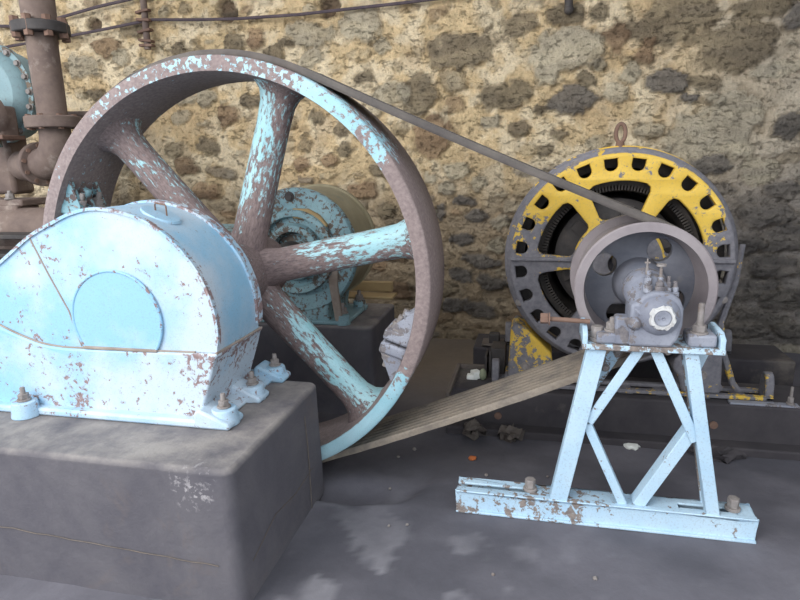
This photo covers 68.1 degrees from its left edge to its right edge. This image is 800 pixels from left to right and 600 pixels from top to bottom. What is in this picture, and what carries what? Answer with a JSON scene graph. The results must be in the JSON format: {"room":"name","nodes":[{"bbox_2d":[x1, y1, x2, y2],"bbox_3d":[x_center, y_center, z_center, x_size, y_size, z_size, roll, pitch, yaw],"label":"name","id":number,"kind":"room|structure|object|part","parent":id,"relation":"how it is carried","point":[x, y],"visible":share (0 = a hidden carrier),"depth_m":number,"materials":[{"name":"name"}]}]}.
{"room":"old engine room","nodes":[
{"label":"old engine room","id":0,"kind":"room"},
{"bbox_2d":[0,0,799,353],"bbox_3d":[-0.782,-1.499,5.224,16.960,3.859,0.186,2,14,13],"label":"wall","id":1,"kind":"structure","parent":0,"point":[713,86],"depth_m":4.83,"materials":[{"name":"beige stone"}]},
{"bbox_2d":[0,0,132,27],"bbox_3d":[-2.518,-2.905,5.215,9.502,0.784,0.028,2,14,13],"label":"cable","id":2,"kind":"object","parent":1,"relation":"attached to","point":[117,1],"visible":0.62,"depth_m":5.34,"materials":[{"name":"metal"}]},
{"bbox_2d":[135,0,154,49],"bbox_3d":[-2.262,-2.603,5.202,0.131,0.751,0.070,2,14,13],"label":"bracket","id":3,"kind":"object","parent":1,"relation":"attached to","point":[144,11],"visible":1,"depth_m":5.22,"materials":[{"name":"metal"}]},
{"bbox_3d":[-2.255,-2.604,5.205,0.072,0.751,0.060,2,14,13],"label":"bracket rod","id":4,"kind":"part","parent":3,"relation":"part of","materials":[{"name":"brown metal"}]},
{"bbox_2d":[5,0,435,47],"bbox_3d":[-1.050,-2.499,4.958,12.502,0.726,0.026,2,14,13],"label":"cable","id":5,"kind":"object","parent":1,"relation":"attached to","point":[408,1],"visible":0.86,"depth_m":5.02,"materials":[{"name":"metal"}]},
{"bbox_2d":[564,0,573,14],"bbox_3d":[1.278,-2.274,4.467,0.076,0.227,0.076,2,14,13],"label":"peg","id":6,"kind":"object","parent":1,"relation":"attached to","point":[568,8],"visible":1,"depth_m":4.46,"materials":[{"name":"metal"}]},
{"bbox_2d":[0,337,799,599],"bbox_3d":[-2.046,1.627,0.203,16.900,0.102,11.750,2,14,13],"label":"floor","id":7,"kind":"structure","parent":0,"point":[345,548],"depth_m":2.44,"materials":[{"name":"grey concrete"}]},
{"bbox_2d":[0,191,45,259],"bbox_3d":[-2.657,-0.051,4.293,1.200,1.460,0.600,2,14,13],"label":"bed","id":8,"kind":"object","parent":7,"relation":"on","point":[19,216],"visible":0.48,"depth_m":4.11,"materials":[{"name":"paint"},{"name":"dark metal"}]},
{"bbox_3d":[-2.704,-0.381,4.045,0.620,0.150,0.260,2,14,13],"label":"guide plate","id":9,"kind":"part","parent":8,"relation":"part of","materials":[{"name":"metal"}]},
{"bbox_3d":[-2.885,-0.693,4.339,0.520,0.100,0.280,2,14,13],"label":"frame plate","id":10,"kind":"part","parent":8,"relation":"part of","materials":[{"name":"metal"}]},
{"bbox_2d":[0,45,87,193],"bbox_3d":[-2.594,-1.340,4.372,1.586,1.090,0.270,2,14,13],"label":"cylinder","id":11,"kind":"object","parent":8,"relation":"on","point":[16,90],"visible":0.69,"depth_m":4.29,"materials":[{"name":"paint"}]},
{"bbox_2d":[0,100,25,146],"bbox_3d":[-2.899,-1.268,4.167,0.375,0.370,0.227,2,14,13],"label":"valve","id":12,"kind":"object","parent":11,"relation":"attached to","point":[9,130],"visible":1,"depth_m":4.16,"materials":[{"name":"metal"}]},
{"bbox_3d":[-2.889,-1.276,4.109,0.330,0.330,0.070,2,14,13],"label":"chest lid","id":13,"kind":"part","parent":12,"relation":"part of","materials":[{"name":"metal"}]},
{"bbox_2d":[7,0,81,185],"bbox_3d":[-2.591,-2.074,4.059,0.707,2.542,0.365,7,16,32],"label":"pipe","id":14,"kind":"object","parent":11,"relation":"attached to","point":[39,26],"visible":0.91,"depth_m":4.03,"materials":[{"name":"metal"}]},
{"bbox_3d":[-2.300,-1.362,4.345,1.001,0.078,0.048,2,14,13],"label":"tie rod","id":15,"kind":"part","parent":11,"relation":"part of","materials":[{"name":"brown metal"}]},
{"bbox_2d":[0,381,323,599],"bbox_3d":[-1.621,0.720,2.690,2.391,0.569,0.858,2,14,13],"label":"concrete plinth","id":16,"kind":"object","parent":7,"relation":"on","point":[154,511],"visible":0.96,"depth_m":2.16,"materials":[{"name":"concrete"}]},
{"bbox_2d":[0,199,290,429],"bbox_3d":[-1.633,-0.006,2.661,2.123,0.857,0.676,2,14,13],"label":"machine housing","id":17,"kind":"object","parent":16,"relation":"on","point":[144,311],"visible":1,"depth_m":2.34,"materials":[{"name":"paint"}]},
{"bbox_3d":[-1.107,0.194,2.343,0.335,0.012,0.014,2,14,13],"label":"hatch sill","id":18,"kind":"part","parent":17,"relation":"part of","materials":[{"name":"metal"}]},
{"bbox_3d":[-0.941,-0.336,2.333,0.150,0.074,0.150,2,14,13],"label":"oil lid","id":19,"kind":"part","parent":17,"relation":"part of","materials":[{"name":"paint"}]},
{"bbox_3d":[-0.941,-0.351,2.330,0.054,0.066,0.006,2,14,13],"label":"lid handle","id":20,"kind":"part","parent":17,"relation":"part of","materials":[{"name":"metal"}]},
{"bbox_2d":[43,55,443,459],"bbox_3d":[-0.765,-0.170,3.124,2.000,2.000,0.990,2,14,13],"label":"flywheel","id":21,"kind":"object","parent":17,"relation":"attached to","point":[86,172],"visible":0.59,"depth_m":2.80,"materials":[{"name":"paint"}]},
{"bbox_2d":[102,49,682,462],"bbox_3d":[-0.243,-0.126,2.882,3.193,2.064,0.309,2,14,13],"label":"belt","id":22,"kind":"object","parent":21,"relation":"attached to","point":[563,371],"visible":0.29,"depth_m":2.71,"materials":[{"name":"leather"}]},
{"bbox_2d":[251,303,393,414],"bbox_3d":[-1.020,0.366,4.208,1.904,0.609,0.637,2,14,13],"label":"concrete plinth","id":23,"kind":"object","parent":7,"relation":"on","point":[358,342],"visible":0.27,"depth_m":3.80,"materials":[{"name":"grey concrete"}]},
{"bbox_2d":[222,184,374,325],"bbox_3d":[-1.087,-0.326,3.969,1.790,0.850,0.530,2,14,13],"label":"crankcase","id":24,"kind":"object","parent":23,"relation":"on","point":[313,212],"visible":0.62,"depth_m":3.64,"materials":[{"name":"paint"}]},
{"bbox_2d":[348,281,396,299],"bbox_3d":[-0.238,-0.077,4.461,0.420,0.098,0.205,2,14,13],"label":"timber offcut","id":25,"kind":"object","parent":23,"relation":"on","point":[380,289],"visible":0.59,"depth_m":4.49,"materials":[{"name":"brown wood"}]},
{"bbox_2d":[468,456,476,460],"bbox_3d":[0.389,0.851,3.184,0.048,0.021,0.045,-14,18,-42],"label":"dry leaf","id":26,"kind":"object","parent":7,"relation":"on","point":[471,458],"visible":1,"depth_m":3.18,"materials":[{"name":"orange plant"}]},
{"bbox_2d":[462,418,486,440],"bbox_3d":[0.429,0.760,3.451,0.137,0.144,0.127,-5,14,-13],"label":"rubble stone","id":27,"kind":"object","parent":7,"relation":"on","point":[473,425],"visible":1,"depth_m":3.42,"materials":[{"name":"stone"}]},
{"bbox_2d":[498,423,524,442],"bbox_3d":[0.638,0.769,3.405,0.139,0.122,0.135,11,18,42],"label":"rubble stone","id":28,"kind":"object","parent":7,"relation":"on","point":[509,433],"visible":0.99,"depth_m":3.38,"materials":[{"name":"stone"}]},
{"bbox_2d":[455,312,758,543],"bbox_3d":[0.846,0.496,2.480,1.217,0.919,0.190,2,14,13],"label":"stand","id":29,"kind":"object","parent":7,"relation":"on","point":[732,520],"visible":0.93,"depth_m":2.44,"materials":[{"name":"paint"}]},
{"bbox_3d":[0.734,0.519,2.462,0.195,0.699,0.055,2,14,13],"label":"leg","id":30,"kind":"part","parent":29,"relation":"part of","materials":[{"name":"paint"}]},
{"bbox_3d":[0.750,0.129,2.416,0.020,0.080,0.185,2,14,13],"label":"plate","id":31,"kind":"part","parent":29,"relation":"part of","materials":[{"name":"paint"}]},
{"bbox_3d":[0.992,0.170,2.367,0.516,0.022,0.190,2,14,13],"label":"plate","id":32,"kind":"part","parent":29,"relation":"part of","materials":[{"name":"paint"}]},
{"bbox_2d":[589,258,716,347],"bbox_3d":[0.977,0.005,2.282,0.460,0.339,0.191,2,14,13],"label":"pillow bearing","id":33,"kind":"object","parent":29,"relation":"on","point":[653,316],"visible":1,"depth_m":2.25,"materials":[{"name":"grey paint"}]},
{"bbox_2d":[570,215,718,353],"bbox_3d":[1.079,-0.118,2.750,0.556,0.556,0.808,2,14,13],"label":"pulley","id":34,"kind":"object","parent":33,"relation":"attached to","point":[626,238],"visible":0.62,"depth_m":2.52,"materials":[{"name":"metal"}]},
{"bbox_2d":[645,258,666,276],"bbox_3d":[0.964,-0.121,2.234,0.078,0.070,0.035,2,14,13],"label":"cup","id":35,"kind":"object","parent":33,"relation":"on","point":[648,273],"depth_m":2.24,"materials":[{"name":"grey metal"}]},
{"bbox_3d":[1.212,0.512,2.438,0.166,0.692,0.025,2,14,13],"label":"leg","id":36,"kind":"part","parent":29,"relation":"part of","materials":[{"name":"paint"}]},
{"bbox_3d":[1.198,0.532,2.356,0.184,0.696,0.055,2,14,13],"label":"leg","id":37,"kind":"part","parent":29,"relation":"part of","materials":[{"name":"paint"}]},
{"bbox_3d":[1.233,0.143,2.306,0.020,0.080,0.185,2,14,13],"label":"plate","id":38,"kind":"part","parent":29,"relation":"part of","materials":[{"name":"paint"}]},
{"bbox_2d":[446,368,799,460],"bbox_3d":[1.879,0.670,3.354,3.200,0.270,0.455,2,14,13],"label":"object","id":39,"kind":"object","parent":7,"relation":"on","point":[651,421],"depth_m":3.32,"materials":[{"name":"concrete"}]},
{"bbox_2d":[446,345,491,396],"bbox_3d":[0.430,0.437,3.603,0.230,0.200,0.520,2,14,13],"label":"frame","id":40,"kind":"object","parent":39,"relation":"on","point":[487,366],"visible":0.75,"depth_m":3.72,"materials":[{"name":"metal"}]},
{"bbox_3d":[0.563,0.398,3.752,0.040,0.200,0.160,2,14,13],"label":"upright plate","id":41,"kind":"part","parent":40,"relation":"part of","materials":[{"name":"metal"}]},
{"bbox_2d":[467,369,479,379],"bbox_3d":[0.460,0.462,3.676,0.089,0.055,0.071,2,14,13],"label":"paper scrap","id":42,"kind":"object","parent":39,"relation":"on","point":[474,374],"visible":1,"depth_m":3.65,"materials":[{"name":"white paper"}]},
{"bbox_2d":[479,369,486,379],"bbox_3d":[0.512,0.459,3.652,0.048,0.074,0.048,2,14,13],"label":"lump","id":43,"kind":"object","parent":39,"relation":"on","point":[483,374],"visible":1,"depth_m":3.63,"materials":[{"name":"green"}]},
{"bbox_2d":[491,341,506,374],"bbox_3d":[0.626,0.370,3.752,0.090,0.180,0.160,2,14,13],"label":"box","id":44,"kind":"object","parent":39,"relation":"on","point":[499,348],"visible":0.68,"depth_m":3.67,"materials":[{"name":"metal"}]},
{"bbox_2d":[492,358,774,401],"bbox_3d":[1.303,0.448,3.432,1.524,0.155,0.150,2,14,13],"label":"slide rail","id":45,"kind":"object","parent":39,"relation":"on","point":[765,390],"visible":0.59,"depth_m":3.34,"materials":[{"name":"grey metal"}]},
{"bbox_2d":[504,122,745,393],"bbox_3d":[1.303,-0.286,3.539,1.308,1.474,0.860,2,14,13],"label":"motor","id":46,"kind":"object","parent":45,"relation":"on","point":[549,224],"visible":0.64,"depth_m":3.24,"materials":[{"name":"yellow paint"}]},
{"bbox_2d":[727,386,799,407],"bbox_3d":[1.958,0.512,3.184,0.340,0.112,0.046,2,14,13],"label":"anchor plate","id":47,"kind":"object","parent":39,"relation":"on","point":[790,403],"visible":1,"depth_m":3.18,"materials":[{"name":"grey paint"}]},
{"bbox_2d":[623,443,639,450],"bbox_3d":[1.285,0.811,3.279,0.079,0.036,0.073,-8,15,-27],"label":"paper scrap","id":48,"kind":"object","parent":7,"relation":"on","point":[633,446],"visible":0.96,"depth_m":3.26,"materials":[{"name":"white paper"}]},
{"bbox_2d":[473,334,795,385],"bbox_3d":[1.562,0.465,4.188,2.050,0.290,0.360,2,14,13],"label":"beam","id":49,"kind":"structure","parent":7,"relation":"on","point":[748,362],"depth_m":3.89,"materials":[{"name":"metal"}]},
{"bbox_2d":[482,332,503,345],"bbox_3d":[0.668,0.269,4.245,0.150,0.082,0.150,2,14,13],"label":"anchor plate","id":50,"kind":"object","parent":49,"relation":"on","point":[493,336],"visible":0.8,"depth_m":4.20,"materials":[{"name":"metal"}]},
{"bbox_2d":[505,322,731,353],"bbox_3d":[1.489,0.251,4.133,1.484,0.155,0.150,2,14,13],"label":"slide rail","id":51,"kind":"object","parent":49,"relation":"on","point":[728,333],"visible":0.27,"depth_m":3.95,"materials":[{"name":"grey metal"}]},
{"bbox_2d":[687,442,746,463],"bbox_3d":[1.702,0.820,3.177,0.251,0.093,0.208,-6,14,-18],"label":"rubble stone","id":52,"kind":"object","parent":7,"relation":"on","point":[723,454],"visible":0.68,"depth_m":3.12,"materials":[{"name":"stone"}]}
]}

